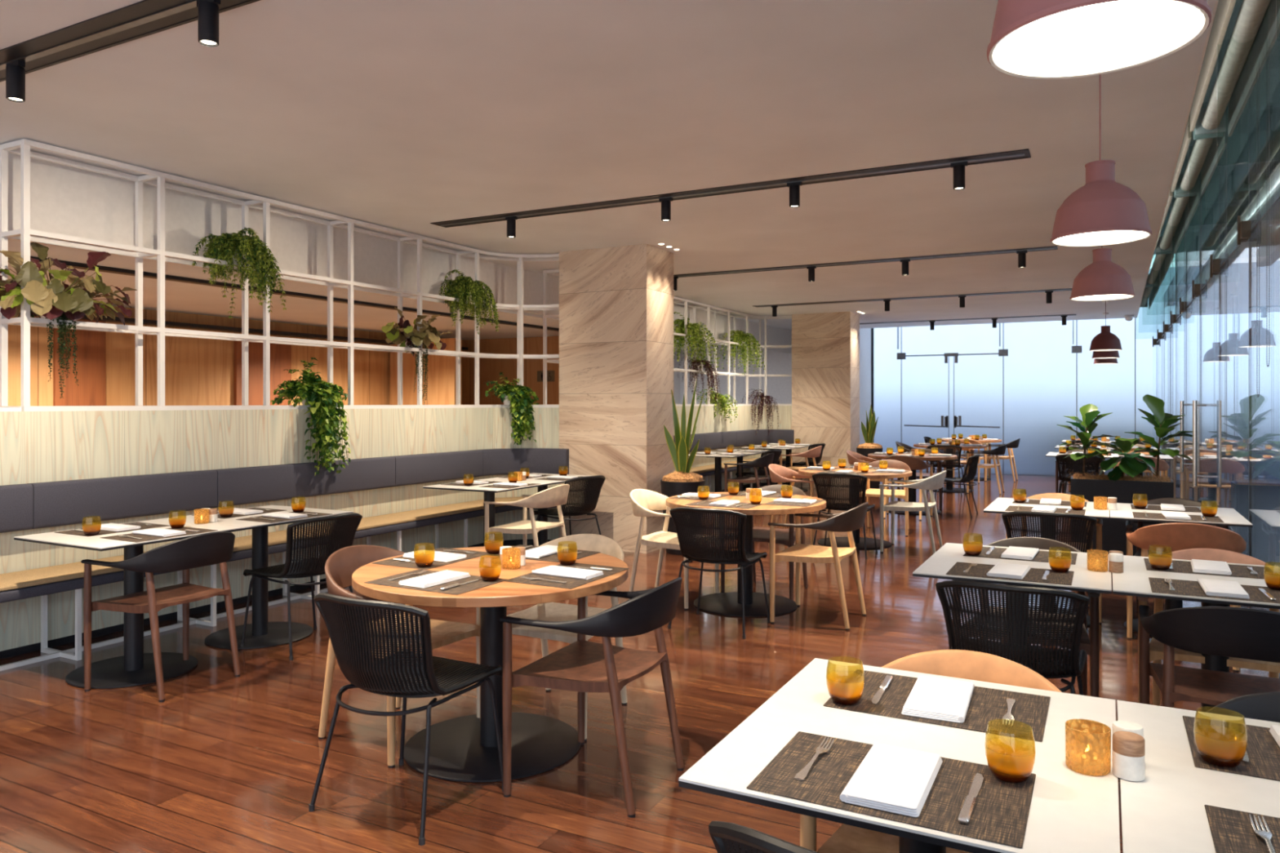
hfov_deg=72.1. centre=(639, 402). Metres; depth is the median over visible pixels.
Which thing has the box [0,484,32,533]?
cushion
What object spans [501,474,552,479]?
placemat
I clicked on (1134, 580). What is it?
square table
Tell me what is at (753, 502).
tumbler
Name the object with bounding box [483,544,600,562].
placemat
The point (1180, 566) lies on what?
placemat
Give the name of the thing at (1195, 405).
door pull
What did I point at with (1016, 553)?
napkin
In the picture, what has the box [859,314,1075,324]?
track
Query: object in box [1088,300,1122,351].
pendant lamp
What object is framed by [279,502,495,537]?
seat cushion
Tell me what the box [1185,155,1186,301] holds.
window
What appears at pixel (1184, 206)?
roller blind
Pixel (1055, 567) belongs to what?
tumbler
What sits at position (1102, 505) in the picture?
candle holder
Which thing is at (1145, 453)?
armchair
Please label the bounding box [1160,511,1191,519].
napkin
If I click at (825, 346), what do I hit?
pillar stone
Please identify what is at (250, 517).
fork
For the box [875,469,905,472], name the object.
napkin
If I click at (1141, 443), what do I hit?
armchair
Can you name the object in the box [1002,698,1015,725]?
fork
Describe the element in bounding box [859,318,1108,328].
trim
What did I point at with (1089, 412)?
fiddle leaf fig
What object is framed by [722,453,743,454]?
napkin
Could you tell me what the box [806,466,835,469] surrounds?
napkin
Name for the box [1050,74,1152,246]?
pendant lamp
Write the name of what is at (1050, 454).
square table
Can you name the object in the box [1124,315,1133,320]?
security camera
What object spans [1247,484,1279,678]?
deck
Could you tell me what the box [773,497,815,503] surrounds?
napkin
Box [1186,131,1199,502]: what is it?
window
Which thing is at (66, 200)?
wall
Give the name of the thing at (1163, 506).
napkin
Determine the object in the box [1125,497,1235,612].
armchair
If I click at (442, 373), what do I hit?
wall panel
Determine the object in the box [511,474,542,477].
napkin
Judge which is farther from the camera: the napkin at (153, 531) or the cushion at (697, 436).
the cushion at (697, 436)
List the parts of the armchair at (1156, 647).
leg, leg, backrest, seat, leg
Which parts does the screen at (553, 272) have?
shelf rail, shelf rail, shelf rail, shelf rail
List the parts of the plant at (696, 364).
pot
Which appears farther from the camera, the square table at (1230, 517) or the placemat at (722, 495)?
the placemat at (722, 495)
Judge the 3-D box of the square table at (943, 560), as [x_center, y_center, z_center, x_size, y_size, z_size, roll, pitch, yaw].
[1.645,1.074,3.836,0.722,0.752,0.870,0,0,28]
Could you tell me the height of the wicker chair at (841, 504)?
0.793 m
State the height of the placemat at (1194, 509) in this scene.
0.002 m
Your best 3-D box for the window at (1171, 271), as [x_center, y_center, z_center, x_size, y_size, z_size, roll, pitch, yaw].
[7.208,-0.700,11.912,0.012,4.300,1.592,0,0,28]
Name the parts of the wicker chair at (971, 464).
leg, seat, leg, backrest, leg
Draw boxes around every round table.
[351,546,627,782]
[666,492,826,617]
[798,466,911,549]
[867,452,957,514]
[913,443,986,492]
[937,438,1001,480]
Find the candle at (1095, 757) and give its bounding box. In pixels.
[1076,754,1098,768]
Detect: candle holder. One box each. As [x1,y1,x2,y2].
[194,508,208,524]
[502,547,520,569]
[513,471,522,481]
[727,447,733,451]
[750,488,761,500]
[857,462,866,471]
[915,448,920,455]
[951,440,956,444]
[1065,719,1111,776]
[1087,549,1107,572]
[1093,496,1106,510]
[1101,436,1106,441]
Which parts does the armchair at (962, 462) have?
backrest, seat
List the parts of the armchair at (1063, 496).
leg, backrest, seat, leg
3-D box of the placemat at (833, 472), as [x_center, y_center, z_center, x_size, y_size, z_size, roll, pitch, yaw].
[2.037,0.697,8.783,0.460,0.002,0.310,0,0,28]
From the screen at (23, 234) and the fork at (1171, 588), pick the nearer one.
the fork at (1171, 588)
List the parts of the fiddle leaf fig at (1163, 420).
stem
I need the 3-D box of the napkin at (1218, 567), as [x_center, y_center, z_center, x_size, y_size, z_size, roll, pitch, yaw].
[2.393,0.688,3.690,0.133,0.015,0.266,0,0,30]
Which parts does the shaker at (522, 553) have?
lid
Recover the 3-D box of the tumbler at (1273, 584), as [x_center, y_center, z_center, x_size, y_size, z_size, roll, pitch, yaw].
[2.381,0.648,3.283,0.088,0.095,0.088,0,0,28]
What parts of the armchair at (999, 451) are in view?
leg, leg, backrest, seat, leg, leg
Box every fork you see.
[116,533,142,539]
[249,516,275,519]
[386,569,426,581]
[443,550,478,553]
[520,575,567,583]
[555,551,582,558]
[794,737,834,780]
[963,562,977,573]
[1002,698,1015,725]
[1056,552,1062,559]
[1164,577,1175,591]
[1247,567,1257,574]
[1248,814,1275,852]
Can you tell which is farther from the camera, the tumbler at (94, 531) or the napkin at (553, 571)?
the tumbler at (94, 531)
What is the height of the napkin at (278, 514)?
0.015 m
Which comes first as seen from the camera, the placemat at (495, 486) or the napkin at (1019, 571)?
the napkin at (1019, 571)
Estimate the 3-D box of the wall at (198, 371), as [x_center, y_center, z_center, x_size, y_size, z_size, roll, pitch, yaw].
[-6.497,0.215,7.626,0.100,2.470,15.400,0,0,28]
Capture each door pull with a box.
[1180,400,1189,472]
[1192,400,1206,486]
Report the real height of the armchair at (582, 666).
0.795 m
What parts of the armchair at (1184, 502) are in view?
leg, seat, backrest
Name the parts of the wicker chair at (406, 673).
leg, backrest, leg, seat, leg, leg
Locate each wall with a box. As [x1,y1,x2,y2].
[0,305,462,406]
[0,405,791,651]
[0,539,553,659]
[8,152,791,353]
[462,336,559,404]
[673,350,679,404]
[680,330,791,404]
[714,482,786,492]
[859,328,871,444]
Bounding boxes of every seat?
[0,448,568,671]
[673,429,794,493]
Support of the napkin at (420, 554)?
on the placemat at (388, 562)
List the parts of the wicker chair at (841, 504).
leg, leg, backrest, seat, leg, leg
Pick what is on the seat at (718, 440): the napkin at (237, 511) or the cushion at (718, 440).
the cushion at (718, 440)
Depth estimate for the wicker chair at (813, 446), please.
14.28 m
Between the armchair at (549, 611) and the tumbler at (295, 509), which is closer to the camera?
the armchair at (549, 611)
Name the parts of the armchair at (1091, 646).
leg, leg, seat, backrest, leg, leg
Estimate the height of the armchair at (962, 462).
0.795 m
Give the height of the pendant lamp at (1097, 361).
0.864 m
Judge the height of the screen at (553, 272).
1.570 m
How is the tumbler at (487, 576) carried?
on the placemat at (480, 584)
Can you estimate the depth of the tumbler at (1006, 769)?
1.63 m
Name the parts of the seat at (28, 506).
leg frame, floor rail, leg frame, leg frame, leg frame, leg frame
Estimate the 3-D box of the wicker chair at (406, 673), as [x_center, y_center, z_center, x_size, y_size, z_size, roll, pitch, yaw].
[-0.845,1.054,3.191,0.530,0.793,0.555,0,0,28]
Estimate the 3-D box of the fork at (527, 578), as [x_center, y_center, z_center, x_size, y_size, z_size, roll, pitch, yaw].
[-0.377,0.690,3.433,0.203,0.010,0.024,0,0,25]
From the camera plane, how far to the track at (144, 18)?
3.62 m
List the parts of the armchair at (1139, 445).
backrest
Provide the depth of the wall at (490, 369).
13.92 m
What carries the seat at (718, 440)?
on the floor
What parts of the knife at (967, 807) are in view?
handle, blade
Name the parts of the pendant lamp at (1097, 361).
lamp shade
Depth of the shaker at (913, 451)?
11.82 m
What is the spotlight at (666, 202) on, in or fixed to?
attached to the track at (1020, 153)
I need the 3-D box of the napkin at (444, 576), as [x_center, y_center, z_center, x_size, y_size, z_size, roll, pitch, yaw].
[-0.799,0.688,3.441,0.133,0.015,0.266,0,0,30]
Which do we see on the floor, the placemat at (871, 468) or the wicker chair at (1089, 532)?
the wicker chair at (1089, 532)
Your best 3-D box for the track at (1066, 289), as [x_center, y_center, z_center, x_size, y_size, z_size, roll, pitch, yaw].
[3.830,-1.526,12.886,4.550,0.009,0.200,0,0,28]
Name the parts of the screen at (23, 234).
shelf rail, shelf rail, shelf rail, shelf rail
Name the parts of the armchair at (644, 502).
leg, backrest, leg, seat, leg, leg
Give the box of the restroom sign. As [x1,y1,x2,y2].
[537,370,554,382]
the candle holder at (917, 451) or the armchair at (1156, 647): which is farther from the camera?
the candle holder at (917, 451)
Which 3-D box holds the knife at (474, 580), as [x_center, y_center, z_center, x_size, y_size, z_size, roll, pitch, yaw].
[-0.683,0.691,3.356,0.019,0.008,0.217,0,0,28]
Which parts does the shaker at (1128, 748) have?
lid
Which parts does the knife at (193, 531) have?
handle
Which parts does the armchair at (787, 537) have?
leg, leg, seat, backrest, leg, leg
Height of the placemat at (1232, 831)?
0.002 m
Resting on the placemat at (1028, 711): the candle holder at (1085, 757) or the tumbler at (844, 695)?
the tumbler at (844, 695)
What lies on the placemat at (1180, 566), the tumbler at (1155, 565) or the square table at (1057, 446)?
the tumbler at (1155, 565)
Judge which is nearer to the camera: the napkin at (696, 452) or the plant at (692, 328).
the napkin at (696, 452)
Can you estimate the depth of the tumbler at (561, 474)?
8.32 m
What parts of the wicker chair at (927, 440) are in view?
backrest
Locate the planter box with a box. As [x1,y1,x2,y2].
[1068,471,1173,555]
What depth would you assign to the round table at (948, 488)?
14.47 m
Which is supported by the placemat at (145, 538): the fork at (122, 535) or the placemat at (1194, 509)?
the fork at (122, 535)
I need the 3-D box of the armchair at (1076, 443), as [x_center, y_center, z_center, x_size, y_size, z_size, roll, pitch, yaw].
[7.117,1.052,14.106,0.590,0.795,0.579,0,0,29]
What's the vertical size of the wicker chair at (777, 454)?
0.793 m
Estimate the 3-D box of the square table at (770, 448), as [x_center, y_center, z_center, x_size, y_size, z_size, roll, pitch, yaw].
[2.091,1.074,13.886,0.760,0.752,0.800,0,0,28]
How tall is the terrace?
0.100 m
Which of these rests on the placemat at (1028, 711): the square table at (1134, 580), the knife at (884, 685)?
the knife at (884, 685)
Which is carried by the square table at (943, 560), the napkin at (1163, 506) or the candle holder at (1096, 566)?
the candle holder at (1096, 566)
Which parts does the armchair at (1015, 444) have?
leg, leg, seat, backrest, leg, leg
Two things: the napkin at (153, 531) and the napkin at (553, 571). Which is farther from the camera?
the napkin at (153, 531)
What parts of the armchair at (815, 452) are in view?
leg, leg, backrest, seat, leg, leg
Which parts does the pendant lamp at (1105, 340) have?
lamp shade, cord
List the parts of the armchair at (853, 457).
backrest, seat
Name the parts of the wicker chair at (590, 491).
seat, leg, backrest, leg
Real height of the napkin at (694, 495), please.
0.015 m
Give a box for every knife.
[170,528,199,532]
[294,512,317,515]
[392,558,415,563]
[440,578,479,590]
[566,565,613,570]
[871,675,893,704]
[957,773,983,823]
[986,546,995,555]
[1041,570,1049,580]
[1167,559,1173,568]
[1228,723,1248,762]
[1258,588,1275,600]
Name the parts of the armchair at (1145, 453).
backrest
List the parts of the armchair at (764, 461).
leg, leg, seat, backrest, leg, leg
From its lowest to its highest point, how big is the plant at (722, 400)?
0.577 m
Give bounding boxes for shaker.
[207,508,217,522]
[499,546,512,564]
[513,546,525,566]
[520,471,525,480]
[746,488,751,498]
[853,462,859,470]
[911,448,915,454]
[1107,497,1116,510]
[1108,550,1123,554]
[1108,552,1123,573]
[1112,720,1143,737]
[1112,731,1145,782]
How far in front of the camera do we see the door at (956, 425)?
18.25 m
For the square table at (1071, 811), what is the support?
on the floor
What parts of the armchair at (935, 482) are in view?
leg, leg, seat, backrest, leg, leg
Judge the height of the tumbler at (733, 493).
0.095 m
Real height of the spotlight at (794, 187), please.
0.166 m
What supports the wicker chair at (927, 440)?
on the floor
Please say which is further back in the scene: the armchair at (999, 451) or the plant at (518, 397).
the armchair at (999, 451)
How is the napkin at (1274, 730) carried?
on the placemat at (1263, 751)
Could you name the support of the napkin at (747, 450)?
on the placemat
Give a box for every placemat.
[54,522,168,536]
[100,526,216,542]
[191,507,285,518]
[235,511,332,523]
[364,568,506,595]
[372,547,488,569]
[441,480,502,486]
[479,482,537,488]
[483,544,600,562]
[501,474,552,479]
[504,562,629,589]
[536,477,568,480]
[668,492,728,500]
[684,500,763,508]
[715,453,748,455]
[727,491,796,497]
[746,731,1035,848]
[763,497,825,506]
[771,446,799,448]
[800,467,839,471]
[818,471,869,474]
[823,669,1050,742]
[839,466,879,469]
[871,470,911,473]
[886,454,924,457]
[897,452,932,454]
[926,454,955,457]
[945,561,1074,585]
[963,546,1077,564]
[1004,506,1085,515]
[1012,498,1087,506]
[1130,504,1213,512]
[1132,511,1223,522]
[1143,558,1279,580]
[1148,577,1279,604]
[1182,715,1279,781]
[1204,804,1279,852]
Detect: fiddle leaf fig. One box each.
[1056,404,1116,475]
[1086,437,1164,481]
[1124,394,1192,477]
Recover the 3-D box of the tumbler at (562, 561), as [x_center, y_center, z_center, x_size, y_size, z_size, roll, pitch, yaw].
[-0.313,0.648,3.784,0.088,0.095,0.088,0,0,28]
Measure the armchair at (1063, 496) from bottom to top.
0.795 m
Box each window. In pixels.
[873,260,1279,484]
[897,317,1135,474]
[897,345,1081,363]
[1152,249,1156,475]
[1152,336,1156,346]
[1153,52,1279,608]
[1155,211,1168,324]
[1156,231,1161,475]
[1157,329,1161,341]
[1161,213,1168,476]
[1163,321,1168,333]
[1168,191,1175,497]
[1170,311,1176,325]
[1175,158,1186,498]
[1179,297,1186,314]
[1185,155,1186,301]
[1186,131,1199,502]
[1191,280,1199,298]
[1200,54,1218,507]
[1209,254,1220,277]
[1219,0,1248,608]
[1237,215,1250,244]
[1248,89,1253,608]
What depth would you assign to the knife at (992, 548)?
4.12 m
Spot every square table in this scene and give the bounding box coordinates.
[13,519,244,688]
[160,505,353,649]
[422,479,552,546]
[486,472,590,546]
[678,657,1119,852]
[688,452,755,492]
[706,449,761,491]
[740,445,803,484]
[759,444,812,491]
[912,542,1111,644]
[983,497,1109,626]
[1045,452,1107,472]
[1054,445,1106,494]
[1061,440,1106,473]
[1106,447,1160,450]
[1107,453,1173,476]
[1109,502,1253,636]
[1111,555,1279,712]
[1117,700,1279,852]
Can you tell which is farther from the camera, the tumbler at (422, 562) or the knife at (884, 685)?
the tumbler at (422, 562)
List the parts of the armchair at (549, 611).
leg, leg, seat, backrest, leg, leg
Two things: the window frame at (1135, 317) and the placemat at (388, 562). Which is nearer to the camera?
the placemat at (388, 562)
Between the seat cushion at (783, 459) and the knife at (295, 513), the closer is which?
the knife at (295, 513)
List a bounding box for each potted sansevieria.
[660,380,704,555]
[856,405,882,489]
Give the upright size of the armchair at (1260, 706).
0.795 m
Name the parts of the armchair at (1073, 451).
leg, leg, backrest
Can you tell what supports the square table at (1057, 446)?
on the floor
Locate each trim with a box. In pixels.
[0,407,21,411]
[8,254,559,350]
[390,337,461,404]
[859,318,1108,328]
[871,328,873,442]
[1136,0,1218,317]
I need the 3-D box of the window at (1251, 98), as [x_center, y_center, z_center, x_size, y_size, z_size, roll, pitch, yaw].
[3.422,-0.700,4.762,0.012,4.300,1.612,0,0,28]
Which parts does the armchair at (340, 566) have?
leg, backrest, leg, leg, seat, leg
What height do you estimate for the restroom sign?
0.170 m
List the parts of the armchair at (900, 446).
backrest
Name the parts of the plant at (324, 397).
pot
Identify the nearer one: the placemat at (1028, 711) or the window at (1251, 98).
the placemat at (1028, 711)
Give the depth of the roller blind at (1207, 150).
6.25 m
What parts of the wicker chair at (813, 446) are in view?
seat, backrest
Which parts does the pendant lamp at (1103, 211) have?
cord, lamp shade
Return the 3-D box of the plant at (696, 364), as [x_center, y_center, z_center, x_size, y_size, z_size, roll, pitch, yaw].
[0.952,-0.361,13.423,0.615,0.824,0.595,0,0,-27]
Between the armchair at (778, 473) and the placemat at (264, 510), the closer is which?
the placemat at (264, 510)
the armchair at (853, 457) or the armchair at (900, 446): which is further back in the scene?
the armchair at (900, 446)
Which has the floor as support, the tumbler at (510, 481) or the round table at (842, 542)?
the round table at (842, 542)
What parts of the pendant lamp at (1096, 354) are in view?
lamp shade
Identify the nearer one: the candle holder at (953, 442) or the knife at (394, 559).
the knife at (394, 559)
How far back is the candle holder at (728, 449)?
12.26 m
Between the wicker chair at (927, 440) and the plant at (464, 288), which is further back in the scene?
the wicker chair at (927, 440)
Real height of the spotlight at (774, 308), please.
0.166 m
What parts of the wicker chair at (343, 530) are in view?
leg, leg, seat, leg, backrest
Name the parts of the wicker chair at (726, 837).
backrest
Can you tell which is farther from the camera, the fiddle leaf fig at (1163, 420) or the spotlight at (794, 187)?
the fiddle leaf fig at (1163, 420)
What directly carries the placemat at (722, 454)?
on the square table at (717, 458)
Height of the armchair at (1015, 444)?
0.795 m
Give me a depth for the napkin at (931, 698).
2.02 m
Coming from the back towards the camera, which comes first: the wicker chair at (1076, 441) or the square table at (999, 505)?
the wicker chair at (1076, 441)
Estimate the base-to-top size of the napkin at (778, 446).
0.015 m
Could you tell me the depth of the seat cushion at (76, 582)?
4.92 m
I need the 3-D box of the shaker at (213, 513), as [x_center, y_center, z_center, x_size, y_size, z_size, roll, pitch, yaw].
[-2.504,0.660,5.154,0.053,0.076,0.053,0,0,28]
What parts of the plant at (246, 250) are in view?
pot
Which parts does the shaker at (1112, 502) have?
lid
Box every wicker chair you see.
[240,512,362,660]
[308,592,502,845]
[533,475,605,546]
[667,506,769,639]
[708,821,817,852]
[735,449,782,491]
[785,443,825,493]
[812,472,877,559]
[923,436,933,462]
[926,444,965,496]
[933,453,980,518]
[935,580,1088,695]
[1001,511,1097,610]
[1055,453,1101,493]
[1062,446,1101,493]
[1068,440,1101,446]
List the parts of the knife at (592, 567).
blade, handle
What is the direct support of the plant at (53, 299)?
on the screen at (23, 234)
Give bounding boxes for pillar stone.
[559,244,673,553]
[791,311,859,488]
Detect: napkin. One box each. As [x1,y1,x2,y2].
[88,523,140,531]
[131,528,186,537]
[217,507,263,515]
[261,511,307,519]
[398,569,471,588]
[403,550,466,562]
[455,480,488,484]
[493,482,527,486]
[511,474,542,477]
[525,545,569,558]
[531,565,603,579]
[546,475,577,479]
[681,493,720,497]
[696,452,715,453]
[708,499,740,506]
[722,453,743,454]
[744,449,764,452]
[761,490,776,496]
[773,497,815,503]
[776,445,795,447]
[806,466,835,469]
[834,470,853,473]
[840,742,942,817]
[874,452,895,454]
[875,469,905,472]
[901,675,974,723]
[929,453,951,456]
[964,444,982,445]
[986,562,1031,579]
[1000,546,1039,559]
[1031,505,1057,512]
[1039,497,1061,504]
[1160,503,1185,511]
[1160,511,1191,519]
[1191,559,1231,575]
[1197,578,1249,599]
[1269,724,1279,746]
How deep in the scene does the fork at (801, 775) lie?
1.70 m
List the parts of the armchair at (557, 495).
leg, leg, seat, backrest, leg, leg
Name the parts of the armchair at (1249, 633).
leg, leg, backrest, seat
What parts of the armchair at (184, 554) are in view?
leg, leg, backrest, seat, leg, leg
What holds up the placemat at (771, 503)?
on the round table at (730, 603)
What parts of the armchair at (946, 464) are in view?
backrest, seat, leg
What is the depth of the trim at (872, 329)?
19.10 m
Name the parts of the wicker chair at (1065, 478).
backrest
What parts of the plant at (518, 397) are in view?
pot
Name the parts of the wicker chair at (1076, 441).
backrest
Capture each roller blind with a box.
[1139,275,1159,309]
[1145,237,1173,287]
[1154,173,1200,253]
[1171,108,1227,196]
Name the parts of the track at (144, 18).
rail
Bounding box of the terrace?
[1247,482,1279,484]
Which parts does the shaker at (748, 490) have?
lid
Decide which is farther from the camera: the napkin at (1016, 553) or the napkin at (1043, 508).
the napkin at (1043, 508)
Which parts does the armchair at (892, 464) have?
leg, seat, backrest, leg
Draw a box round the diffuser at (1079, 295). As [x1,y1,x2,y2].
[1078,294,1126,297]
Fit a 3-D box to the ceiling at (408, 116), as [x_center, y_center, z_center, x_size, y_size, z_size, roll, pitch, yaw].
[0.908,-1.560,7.496,6.390,0.060,22.100,0,0,28]
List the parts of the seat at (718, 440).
leg frame, leg frame, leg frame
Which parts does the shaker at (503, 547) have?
lid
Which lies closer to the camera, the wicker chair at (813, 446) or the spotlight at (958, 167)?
the spotlight at (958, 167)
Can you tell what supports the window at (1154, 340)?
attached to the window
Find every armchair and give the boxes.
[80,531,240,702]
[318,545,479,768]
[475,533,627,741]
[483,484,569,546]
[498,577,684,817]
[627,488,719,609]
[720,484,808,600]
[724,453,774,515]
[768,463,831,545]
[768,502,868,630]
[779,445,822,496]
[800,649,1061,852]
[846,450,893,503]
[861,459,911,536]
[879,470,946,554]
[884,455,933,520]
[895,441,933,491]
[897,448,943,510]
[936,440,974,489]
[952,439,986,483]
[952,537,1100,697]
[958,435,991,478]
[965,444,1007,494]
[986,438,1020,482]
[1005,493,1102,623]
[1055,449,1104,493]
[1065,443,1103,491]
[1072,437,1104,473]
[1112,442,1150,475]
[1113,448,1156,476]
[1114,444,1151,476]
[1115,456,1168,476]
[1118,451,1164,476]
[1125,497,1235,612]
[1125,522,1246,672]
[1137,548,1279,706]
[1138,604,1279,707]
[1205,692,1279,722]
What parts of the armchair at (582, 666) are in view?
leg, leg, seat, backrest, leg, leg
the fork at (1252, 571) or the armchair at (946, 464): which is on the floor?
the armchair at (946, 464)
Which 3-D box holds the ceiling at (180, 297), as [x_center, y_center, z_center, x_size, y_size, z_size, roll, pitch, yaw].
[-5.021,-1.050,6.845,3.320,0.060,15.400,0,0,28]
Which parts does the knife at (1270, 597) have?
blade, handle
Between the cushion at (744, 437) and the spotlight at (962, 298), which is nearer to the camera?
the spotlight at (962, 298)
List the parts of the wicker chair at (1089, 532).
backrest, leg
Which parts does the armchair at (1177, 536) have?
leg, leg, backrest, leg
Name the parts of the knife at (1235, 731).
handle, blade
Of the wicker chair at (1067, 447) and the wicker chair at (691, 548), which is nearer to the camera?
the wicker chair at (691, 548)
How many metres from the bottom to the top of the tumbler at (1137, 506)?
0.095 m
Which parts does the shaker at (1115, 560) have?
lid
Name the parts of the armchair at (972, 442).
backrest, leg, leg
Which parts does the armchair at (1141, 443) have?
backrest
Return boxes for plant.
[0,242,137,398]
[191,226,286,318]
[270,357,350,475]
[381,306,453,404]
[438,269,499,334]
[484,372,538,445]
[673,311,719,368]
[677,351,720,403]
[696,387,737,422]
[717,329,765,374]
[742,388,778,432]
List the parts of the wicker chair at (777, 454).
seat, backrest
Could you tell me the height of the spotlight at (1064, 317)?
0.166 m
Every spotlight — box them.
[5,59,25,102]
[196,0,220,47]
[505,216,517,238]
[658,197,672,221]
[673,276,678,290]
[771,305,777,316]
[786,181,802,207]
[806,266,816,281]
[883,299,890,311]
[900,258,910,275]
[928,320,935,329]
[950,161,968,190]
[958,295,965,307]
[991,318,997,328]
[1016,250,1027,267]
[1044,290,1053,303]
[1061,315,1066,324]
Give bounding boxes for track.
[0,0,260,81]
[430,148,1031,227]
[673,245,1057,277]
[753,288,1071,307]
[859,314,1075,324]
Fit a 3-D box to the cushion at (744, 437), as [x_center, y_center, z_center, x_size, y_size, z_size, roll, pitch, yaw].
[2.002,0.595,15.014,1.413,0.260,0.465,0,0,-35]
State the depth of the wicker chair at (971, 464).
11.18 m
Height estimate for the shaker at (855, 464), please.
0.076 m
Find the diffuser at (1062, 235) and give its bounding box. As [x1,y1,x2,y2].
[1057,230,1145,241]
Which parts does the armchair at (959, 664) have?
leg, seat, backrest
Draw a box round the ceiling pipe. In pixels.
[1190,0,1279,136]
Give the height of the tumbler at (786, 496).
0.095 m
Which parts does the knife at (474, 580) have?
handle, blade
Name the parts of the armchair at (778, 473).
leg, leg, backrest, leg, leg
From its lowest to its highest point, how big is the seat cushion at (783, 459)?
0.028 m
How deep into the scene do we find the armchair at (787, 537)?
6.80 m
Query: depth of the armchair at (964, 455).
17.31 m
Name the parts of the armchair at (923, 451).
leg, seat, backrest, leg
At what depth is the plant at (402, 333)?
7.95 m
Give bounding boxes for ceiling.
[0,0,1215,330]
[8,235,559,340]
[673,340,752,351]
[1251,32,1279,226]
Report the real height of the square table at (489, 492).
0.752 m
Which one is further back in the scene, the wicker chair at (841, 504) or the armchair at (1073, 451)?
the armchair at (1073, 451)
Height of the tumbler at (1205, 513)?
0.095 m
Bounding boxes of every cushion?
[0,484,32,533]
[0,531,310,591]
[0,540,315,603]
[26,470,217,528]
[211,456,395,507]
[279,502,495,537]
[316,507,496,543]
[393,449,483,486]
[464,497,527,506]
[481,448,568,476]
[494,505,562,513]
[673,433,704,452]
[673,464,734,473]
[697,466,735,476]
[703,431,736,450]
[721,459,754,466]
[734,465,753,471]
[736,429,794,446]
[746,457,786,461]
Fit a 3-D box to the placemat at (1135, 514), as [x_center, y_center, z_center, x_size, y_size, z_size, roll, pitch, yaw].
[3.273,0.697,5.367,0.460,0.002,0.310,0,0,28]
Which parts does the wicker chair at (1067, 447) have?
backrest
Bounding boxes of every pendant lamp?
[986,0,1211,79]
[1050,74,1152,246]
[1070,245,1135,301]
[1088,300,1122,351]
[1091,300,1119,358]
[1093,312,1117,364]
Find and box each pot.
[660,480,704,555]
[856,447,882,489]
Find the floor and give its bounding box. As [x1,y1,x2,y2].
[0,471,1268,852]
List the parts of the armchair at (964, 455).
seat, backrest, leg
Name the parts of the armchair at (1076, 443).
backrest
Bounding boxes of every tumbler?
[81,518,101,535]
[168,512,186,528]
[217,501,234,517]
[291,497,306,512]
[413,544,435,567]
[463,481,473,485]
[479,555,501,581]
[484,533,503,554]
[507,473,518,483]
[556,544,577,565]
[559,468,568,475]
[697,486,709,499]
[727,485,739,495]
[750,499,761,504]
[780,488,792,498]
[826,661,864,705]
[860,464,869,472]
[962,537,982,555]
[984,722,1035,782]
[1013,488,1026,502]
[1048,548,1071,572]
[1070,495,1084,510]
[1132,493,1147,509]
[1148,546,1172,570]
[1193,710,1247,767]
[1200,502,1216,516]
[1263,564,1279,590]
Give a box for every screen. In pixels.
[0,138,559,411]
[542,269,791,406]
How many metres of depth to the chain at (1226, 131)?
5.51 m
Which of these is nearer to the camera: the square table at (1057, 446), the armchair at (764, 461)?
the armchair at (764, 461)
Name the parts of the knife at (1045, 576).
handle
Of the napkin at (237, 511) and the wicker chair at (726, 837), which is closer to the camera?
the wicker chair at (726, 837)
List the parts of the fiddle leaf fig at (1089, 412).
stem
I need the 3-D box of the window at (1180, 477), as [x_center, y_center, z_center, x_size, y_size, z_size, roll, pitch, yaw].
[6.459,-0.700,10.498,0.012,4.300,1.592,0,0,28]
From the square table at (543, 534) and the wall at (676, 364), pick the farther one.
the wall at (676, 364)
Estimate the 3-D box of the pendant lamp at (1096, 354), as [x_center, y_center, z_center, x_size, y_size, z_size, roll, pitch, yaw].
[6.925,-1.097,13.080,0.366,0.864,0.366,0,0,32]
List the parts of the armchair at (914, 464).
leg, leg, seat, backrest, leg, leg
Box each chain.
[1164,271,1164,413]
[1183,225,1185,439]
[1200,200,1201,444]
[1224,131,1226,439]
[1256,57,1260,397]
[1266,35,1270,366]
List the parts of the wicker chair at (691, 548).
leg, leg, backrest, seat, leg, leg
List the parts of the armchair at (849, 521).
leg, leg, seat, backrest, leg, leg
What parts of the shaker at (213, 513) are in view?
lid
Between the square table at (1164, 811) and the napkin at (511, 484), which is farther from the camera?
the napkin at (511, 484)
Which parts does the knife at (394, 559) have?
handle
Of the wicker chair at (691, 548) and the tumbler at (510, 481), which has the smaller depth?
the wicker chair at (691, 548)
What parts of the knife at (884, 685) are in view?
blade, handle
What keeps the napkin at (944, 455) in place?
on the placemat at (929, 455)
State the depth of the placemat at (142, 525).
4.78 m

